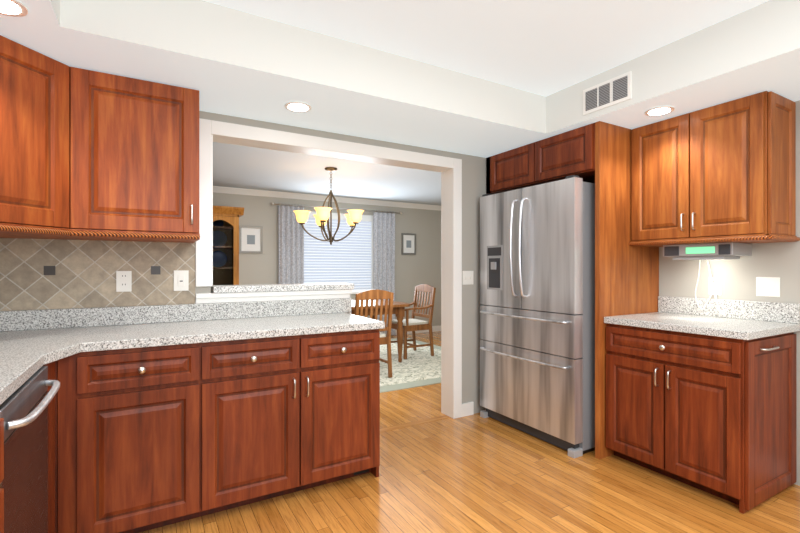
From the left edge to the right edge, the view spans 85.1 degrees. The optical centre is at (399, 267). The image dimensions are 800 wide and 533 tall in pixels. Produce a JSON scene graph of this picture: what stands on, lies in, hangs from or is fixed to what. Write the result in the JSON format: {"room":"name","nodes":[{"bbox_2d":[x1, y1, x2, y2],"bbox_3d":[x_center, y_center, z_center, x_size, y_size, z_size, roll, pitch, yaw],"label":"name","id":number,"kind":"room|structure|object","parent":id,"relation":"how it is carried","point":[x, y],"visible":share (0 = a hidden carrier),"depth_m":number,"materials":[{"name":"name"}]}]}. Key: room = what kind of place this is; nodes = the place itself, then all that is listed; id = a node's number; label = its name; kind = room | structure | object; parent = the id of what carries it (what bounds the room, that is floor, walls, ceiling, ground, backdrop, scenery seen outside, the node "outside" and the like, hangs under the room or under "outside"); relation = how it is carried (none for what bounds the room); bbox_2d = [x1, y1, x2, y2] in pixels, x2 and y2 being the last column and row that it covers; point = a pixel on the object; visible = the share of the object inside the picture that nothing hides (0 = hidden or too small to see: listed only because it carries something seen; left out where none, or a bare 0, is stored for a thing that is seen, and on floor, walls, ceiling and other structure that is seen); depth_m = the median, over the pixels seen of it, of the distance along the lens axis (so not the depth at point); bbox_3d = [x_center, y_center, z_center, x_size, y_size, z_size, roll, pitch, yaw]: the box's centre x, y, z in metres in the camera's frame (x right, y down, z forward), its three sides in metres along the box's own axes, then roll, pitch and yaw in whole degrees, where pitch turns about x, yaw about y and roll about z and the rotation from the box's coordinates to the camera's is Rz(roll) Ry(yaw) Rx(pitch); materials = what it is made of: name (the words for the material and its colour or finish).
{"room":"kitchen","nodes":[
{"label":"kitchen","id":0,"kind":"room"},
{"bbox_2d":[15,111,485,413],"bbox_3d":[0.538,0.012,3.717,6.550,2.440,0.140,0,0,-30],"label":"wall","id":1,"kind":"structure","parent":0,"point":[473,179],"depth_m":3.65,"materials":[{"name":"grey paint"}]},
{"bbox_2d":[0,238,194,310],"bbox_3d":[-1.743,0.023,2.314,1.194,0.382,0.008,0,0,-30],"label":"tile backsplash","id":2,"kind":"structure","parent":1,"relation":"attached to","point":[37,274],"depth_m":2.35,"materials":[{"name":"grey tile"}]},
{"bbox_2d":[116,271,131,291],"bbox_3d":[-1.535,0.074,2.425,0.072,0.115,0.008,0,0,-30],"label":"electrical outlet","id":3,"kind":"object","parent":2,"relation":"attached to","point":[123,281],"visible":1,"depth_m":2.42,"materials":[{"name":"white plastic"}]},
{"bbox_2d":[174,270,188,290],"bbox_3d":[-1.288,0.074,2.567,0.078,0.120,0.009,0,0,-30],"label":"outlet","id":4,"kind":"object","parent":2,"relation":"attached to","point":[181,280],"visible":1,"depth_m":2.56,"materials":[{"name":"white plastic"}]},
{"bbox_2d":[63,71,199,242],"bbox_3d":[-1.400,-0.548,2.281,0.615,0.797,0.401,0,0,-30],"label":"upper cabinet","id":5,"kind":"object","parent":1,"relation":"attached to","point":[145,134],"depth_m":2.18,"materials":[{"name":"brown wood"}]},
{"bbox_2d":[195,118,461,418],"bbox_3d":[-0.398,0.167,3.177,1.998,2.130,0.176,0,0,-30],"label":"door frame","id":6,"kind":"structure","parent":1,"relation":"attached to","point":[212,131],"depth_m":3.33,"materials":[{"name":"white wood"}]},
{"bbox_2d":[462,271,472,284],"bbox_3d":[0.571,0.082,3.648,0.115,0.115,0.012,0,0,-30],"label":"light switch","id":7,"kind":"object","parent":1,"relation":"attached to","point":[467,277],"visible":1,"depth_m":3.64,"materials":[{"name":"white plastic"}]},
{"bbox_2d":[462,402,473,410],"bbox_3d":[1.827,1.179,4.549,3.228,0.105,0.014,0,0,-30],"label":"baseboard","id":8,"kind":"structure","parent":1,"relation":"attached to","point":[468,409],"depth_m":3.64,"materials":[{"name":"white wood"}]},
{"bbox_2d":[213,192,440,325],"bbox_3d":[-1.555,0.012,7.243,6.450,2.440,0.100,0,0,-30],"label":"wall","id":9,"kind":"structure","parent":0,"point":[422,266],"depth_m":8.04,"materials":[{"name":"beige paint"}]},
{"bbox_2d":[239,226,262,252],"bbox_3d":[-2.303,-0.438,6.739,0.350,0.420,0.022,0,0,-30],"label":"picture frame","id":10,"kind":"object","parent":9,"relation":"attached to","point":[250,239],"visible":1,"depth_m":6.74,"materials":[{"name":"grey"}]},
{"bbox_2d":[213,186,440,210],"bbox_3d":[-1.511,-1.165,7.167,6.450,0.085,0.076,0,0,-30],"label":"crown molding","id":11,"kind":"structure","parent":9,"relation":"attached to","point":[242,191],"depth_m":7.19,"materials":[{"name":"white"}]},
{"bbox_2d":[271,202,401,335],"bbox_3d":[-1.007,0.091,7.424,2.372,2.241,0.133,0,0,-30],"label":"curtain","id":12,"kind":"object","parent":9,"relation":"attached to","point":[291,250],"visible":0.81,"depth_m":7.06,"materials":[{"name":"white fabric"}]},
{"bbox_2d":[304,211,373,293],"bbox_3d":[-1.045,-0.243,7.450,1.420,1.390,0.050,0,0,-30],"label":"window blinds","id":13,"kind":"object","parent":9,"relation":"attached to","point":[349,259],"visible":0.65,"depth_m":7.47,"materials":[{"name":"white plastic"}]},
{"bbox_2d":[401,233,415,254],"bbox_3d":[0.165,-0.448,8.164,0.310,0.400,0.022,0,0,-30],"label":"picture frame","id":14,"kind":"object","parent":9,"relation":"attached to","point":[408,243],"visible":1,"depth_m":8.16,"materials":[{"name":"grey"}]},
{"bbox_2d":[395,326,440,334],"bbox_3d":[-1.526,1.179,7.193,6.448,0.105,0.013,0,0,-30],"label":"baseboard","id":15,"kind":"structure","parent":9,"relation":"attached to","point":[434,328],"depth_m":8.36,"materials":[{"name":"white wood"}]},
{"bbox_2d":[0,0,799,157],"bbox_3d":[0.750,-1.078,0.941,4.140,0.260,4.880,0,0,-30],"label":"soffit","id":16,"kind":"structure","parent":0,"point":[223,60],"depth_m":2.27,"materials":[{"name":"grey paint"}]},
{"bbox_2d":[0,0,27,16],"bbox_3d":[-1.428,-0.943,1.554,0.156,0.010,0.156,0,0,-30],"label":"recessed light","id":17,"kind":"object","parent":16,"relation":"in","point":[14,8],"visible":1,"depth_m":1.58,"materials":[{"name":"white"}]},
{"bbox_2d":[284,102,311,111],"bbox_3d":[-0.597,-0.943,2.554,0.156,0.010,0.156,0,0,-30],"label":"recessed light","id":18,"kind":"object","parent":16,"relation":"in","point":[298,107],"visible":0.94,"depth_m":2.54,"materials":[{"name":"white"}]},
{"bbox_2d":[486,123,594,193],"bbox_3d":[1.285,-0.792,3.456,0.692,0.309,1.052,0,0,-30],"label":"upper cabinet","id":19,"kind":"object","parent":16,"relation":"hanging from","point":[561,156],"visible":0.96,"depth_m":3.18,"materials":[{"name":"brown wood"}]},
{"bbox_2d":[583,71,631,114],"bbox_3d":[1.259,-1.063,2.667,0.012,0.160,0.320,0,0,-30],"label":"ceiling vent","id":20,"kind":"object","parent":16,"relation":"in","point":[610,92],"visible":1,"depth_m":2.65,"materials":[{"name":"white metal"}]},
{"bbox_2d":[645,106,674,115],"bbox_3d":[1.559,-0.943,2.620,0.156,0.010,0.156,0,0,-30],"label":"recessed light","id":21,"kind":"object","parent":16,"relation":"in","point":[660,110],"visible":0.96,"depth_m":2.61,"materials":[{"name":"white"}]},
{"bbox_2d":[139,331,799,532],"bbox_3d":[0.720,1.261,3.303,6.850,0.062,9.400,0,0,-30],"label":"floor","id":22,"kind":"structure","parent":0,"point":[475,473],"depth_m":2.35,"materials":[{"name":"brown wood"}]},
{"bbox_2d":[0,418,3,532],"bbox_3d":[-0.573,0.794,-0.269,0.631,0.875,2.808,0,0,-30],"label":"base cabinet","id":23,"kind":"object","parent":22,"relation":"on","point":[1,474],"visible":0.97,"depth_m":1.09,"materials":[{"name":"brown wood"}]},
{"bbox_2d":[0,309,91,404],"bbox_3d":[-0.882,0.285,0.355,0.720,0.140,4.257,0,0,-30],"label":"countertop","id":24,"kind":"structure","parent":23,"relation":"on","point":[32,342],"depth_m":1.90,"materials":[{"name":"stone"}]},
{"bbox_2d":[0,366,59,532],"bbox_3d":[-1.382,0.796,1.237,0.624,0.872,0.600,0,0,-30],"label":"dishwasher","id":25,"kind":"object","parent":22,"relation":"on","point":[24,415],"visible":0.92,"depth_m":1.33,"materials":[{"name":"grey metal"}]},
{"bbox_2d":[43,360,57,532],"bbox_3d":[-1.782,0.794,1.811,0.616,0.875,0.788,0,0,-30],"label":"panel","id":26,"kind":"object","parent":22,"relation":"on","point":[53,459],"visible":0.06,"depth_m":1.78,"materials":[{"name":"brown wood"}]},
{"bbox_2d":[58,342,217,532],"bbox_3d":[-1.302,0.794,2.208,0.608,0.876,0.586,0,0,-30],"label":"base cabinet","id":27,"kind":"object","parent":22,"relation":"on","point":[149,438],"depth_m":1.95,"materials":[{"name":"brown wood"}]},
{"bbox_2d":[52,298,384,350],"bbox_3d":[-0.879,0.285,2.457,1.569,0.140,0.619,0,0,-30],"label":"countertop","id":28,"kind":"structure","parent":27,"relation":"on","point":[113,328],"depth_m":2.44,"materials":[{"name":"stone"}]},
{"bbox_2d":[213,205,243,284],"bbox_3d":[-2.790,0.187,6.132,1.060,2.090,0.550,0,0,-30],"label":"china cabinet","id":29,"kind":"object","parent":22,"relation":"on","point":[225,245],"visible":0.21,"depth_m":6.11,"materials":[{"name":"brown wood"}]},
{"bbox_2d":[218,329,379,511],"bbox_3d":[-0.705,0.794,2.553,1.028,0.876,0.586,0,0,-30],"label":"base cabinet","id":30,"kind":"object","parent":22,"relation":"on","point":[296,413],"depth_m":2.31,"materials":[{"name":"brown wood"}]},
{"bbox_2d":[379,338,440,392],"bbox_3d":[-0.358,1.227,5.821,2.700,0.008,2.800,0,0,-30],"label":"rug","id":31,"kind":"object","parent":22,"relation":"on","point":[419,366],"visible":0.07,"depth_m":5.30,"materials":[{"name":"grey carpet"}]},
{"bbox_2d":[354,289,393,377],"bbox_3d":[-0.389,0.726,4.933,0.450,0.987,0.506,0,0,-30],"label":"chair","id":32,"kind":"object","parent":31,"relation":"on","point":[372,295],"visible":0.44,"depth_m":4.79,"materials":[{"name":"brown wood"}]},
{"bbox_2d":[351,299,409,361],"bbox_3d":[-0.778,0.842,5.648,1.620,0.760,1.020,0,0,-30],"label":"dining table","id":33,"kind":"object","parent":31,"relation":"on","point":[398,310],"visible":0.35,"depth_m":5.62,"materials":[{"name":"brown wood"}]},
{"bbox_2d":[391,284,435,358],"bbox_3d":[0.157,0.726,6.153,0.507,0.987,0.510,0,0,-30],"label":"chair","id":34,"kind":"object","parent":31,"relation":"on","point":[412,324],"visible":0.69,"depth_m":6.04,"materials":[{"name":"brown wood"}]},
{"bbox_2d":[480,175,594,457],"bbox_3d":[1.195,0.313,3.392,0.839,1.838,0.930,0,0,-30],"label":"fridge","id":35,"kind":"object","parent":22,"relation":"on","point":[537,311],"visible":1,"depth_m":3.05,"materials":[{"name":"grey metal"}]},
{"bbox_2d":[595,121,658,458],"bbox_3d":[1.567,0.142,2.988,0.672,2.179,0.035,0,0,-30],"label":"panel","id":36,"kind":"object","parent":22,"relation":"on","point":[626,278],"visible":0.54,"depth_m":2.88,"materials":[{"name":"brown wood"}]},
{"bbox_2d":[606,323,795,513],"bbox_3d":[1.782,0.794,2.625,0.660,0.875,0.804,0,0,-30],"label":"base cabinet","id":37,"kind":"object","parent":22,"relation":"on","point":[714,415],"visible":1,"depth_m":2.38,"materials":[{"name":"brown wood"}]},
{"bbox_2d":[604,296,799,339],"bbox_3d":[1.789,0.279,2.641,0.635,0.154,0.785,0,0,-30],"label":"countertop","id":38,"kind":"structure","parent":37,"relation":"on","point":[745,320],"depth_m":2.59,"materials":[{"name":"stone"}]},
{"bbox_2d":[203,0,769,205],"bbox_3d":[0.720,-1.248,3.303,6.650,0.080,9.200,0,0,-30],"label":"ceiling","id":39,"kind":"structure","parent":0,"point":[545,48],"depth_m":2.31,"materials":[{"name":"white paint"}]},
{"bbox_2d":[293,167,363,244],"bbox_3d":[-0.854,-0.743,5.318,0.859,0.930,0.827,0,0,-30],"label":"chandelier","id":40,"kind":"object","parent":39,"relation":"hanging from","point":[353,217],"visible":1,"depth_m":5.20,"materials":[{"name":"grey metal"}]},
{"bbox_2d":[659,100,799,485],"bbox_3d":[2.611,0.012,1.958,0.100,2.440,4.980,0,0,-30],"label":"wall","id":41,"kind":"structure","parent":0,"point":[679,278],"depth_m":2.65,"materials":[{"name":"grey paint"}]},
{"bbox_2d":[629,91,799,246],"bbox_3d":[1.898,-0.548,2.704,0.384,0.797,0.785,0,0,-30],"label":"upper cabinet","id":42,"kind":"object","parent":41,"relation":"attached to","point":[725,172],"visible":1,"depth_m":2.51,"materials":[{"name":"brown wood"}]},
{"bbox_2d":[663,242,751,259],"bbox_3d":[1.910,-0.101,2.725,0.247,0.095,0.390,0,0,-30],"label":"radio","id":43,"kind":"object","parent":42,"relation":"attached to","point":[719,251],"visible":0.98,"depth_m":2.61,"materials":[{"name":"silver metal"}]},
{"bbox_2d":[695,260,723,314],"bbox_3d":[2.015,0.114,2.832,0.037,0.365,0.175,0,0,-30],"label":"cord","id":44,"kind":"object","parent":43,"relation":"hanging from","point":[715,292],"visible":0.9,"depth_m":2.83,"materials":[{"name":"white plastic"}]},
{"bbox_2d":[709,277,721,294],"bbox_3d":[2.045,0.117,2.829,0.008,0.115,0.072,0,0,-30],"label":"electrical outlet","id":45,"kind":"object","parent":41,"relation":"attached to","point":[717,281],"visible":0.88,"depth_m":2.82,"materials":[{"name":"white plastic"}]},
{"bbox_2d":[756,277,779,296],"bbox_3d":[2.182,0.112,2.588,0.012,0.115,0.115,0,0,-30],"label":"light switch","id":46,"kind":"object","parent":41,"relation":"attached to","point":[768,286],"visible":1,"depth_m":2.58,"materials":[{"name":"white plastic"}]},
{"bbox_3d":[-2.116,0.012,1.665,0.100,2.440,9.200,0,0,-30],"label":"wall","id":47,"kind":"structure","parent":0,"visible":0},
{"bbox_2d":[0,35,91,238],"bbox_3d":[-1.780,-0.548,1.892,0.702,0.797,0.696,0,0,-30],"label":"upper cabinet","id":48,"kind":"object","parent":47,"relation":"attached to","point":[85,154],"depth_m":1.92,"materials":[{"name":"brown wood"}]},
{"bbox_3d":[-0.795,0.692,2.947,0.910,1.080,0.140,0,0,-30],"label":"wall","id":49,"kind":"structure","parent":0,"visible":0},
{"bbox_2d":[195,289,352,313],"bbox_3d":[-0.820,0.693,2.926,1.015,1.079,0.184,0,0,-30],"label":"trim","id":50,"kind":"structure","parent":49,"relation":"attached to","point":[202,298],"depth_m":2.82,"materials":[{"name":"white"}]},
{"bbox_2d":[211,283,353,292],"bbox_3d":[-0.777,0.132,2.958,0.928,0.040,0.210,0,0,-30],"label":"ledge","id":51,"kind":"object","parent":49,"relation":"on","point":[272,287],"visible":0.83,"depth_m":2.84,"materials":[{"name":"stone"}]}
]}

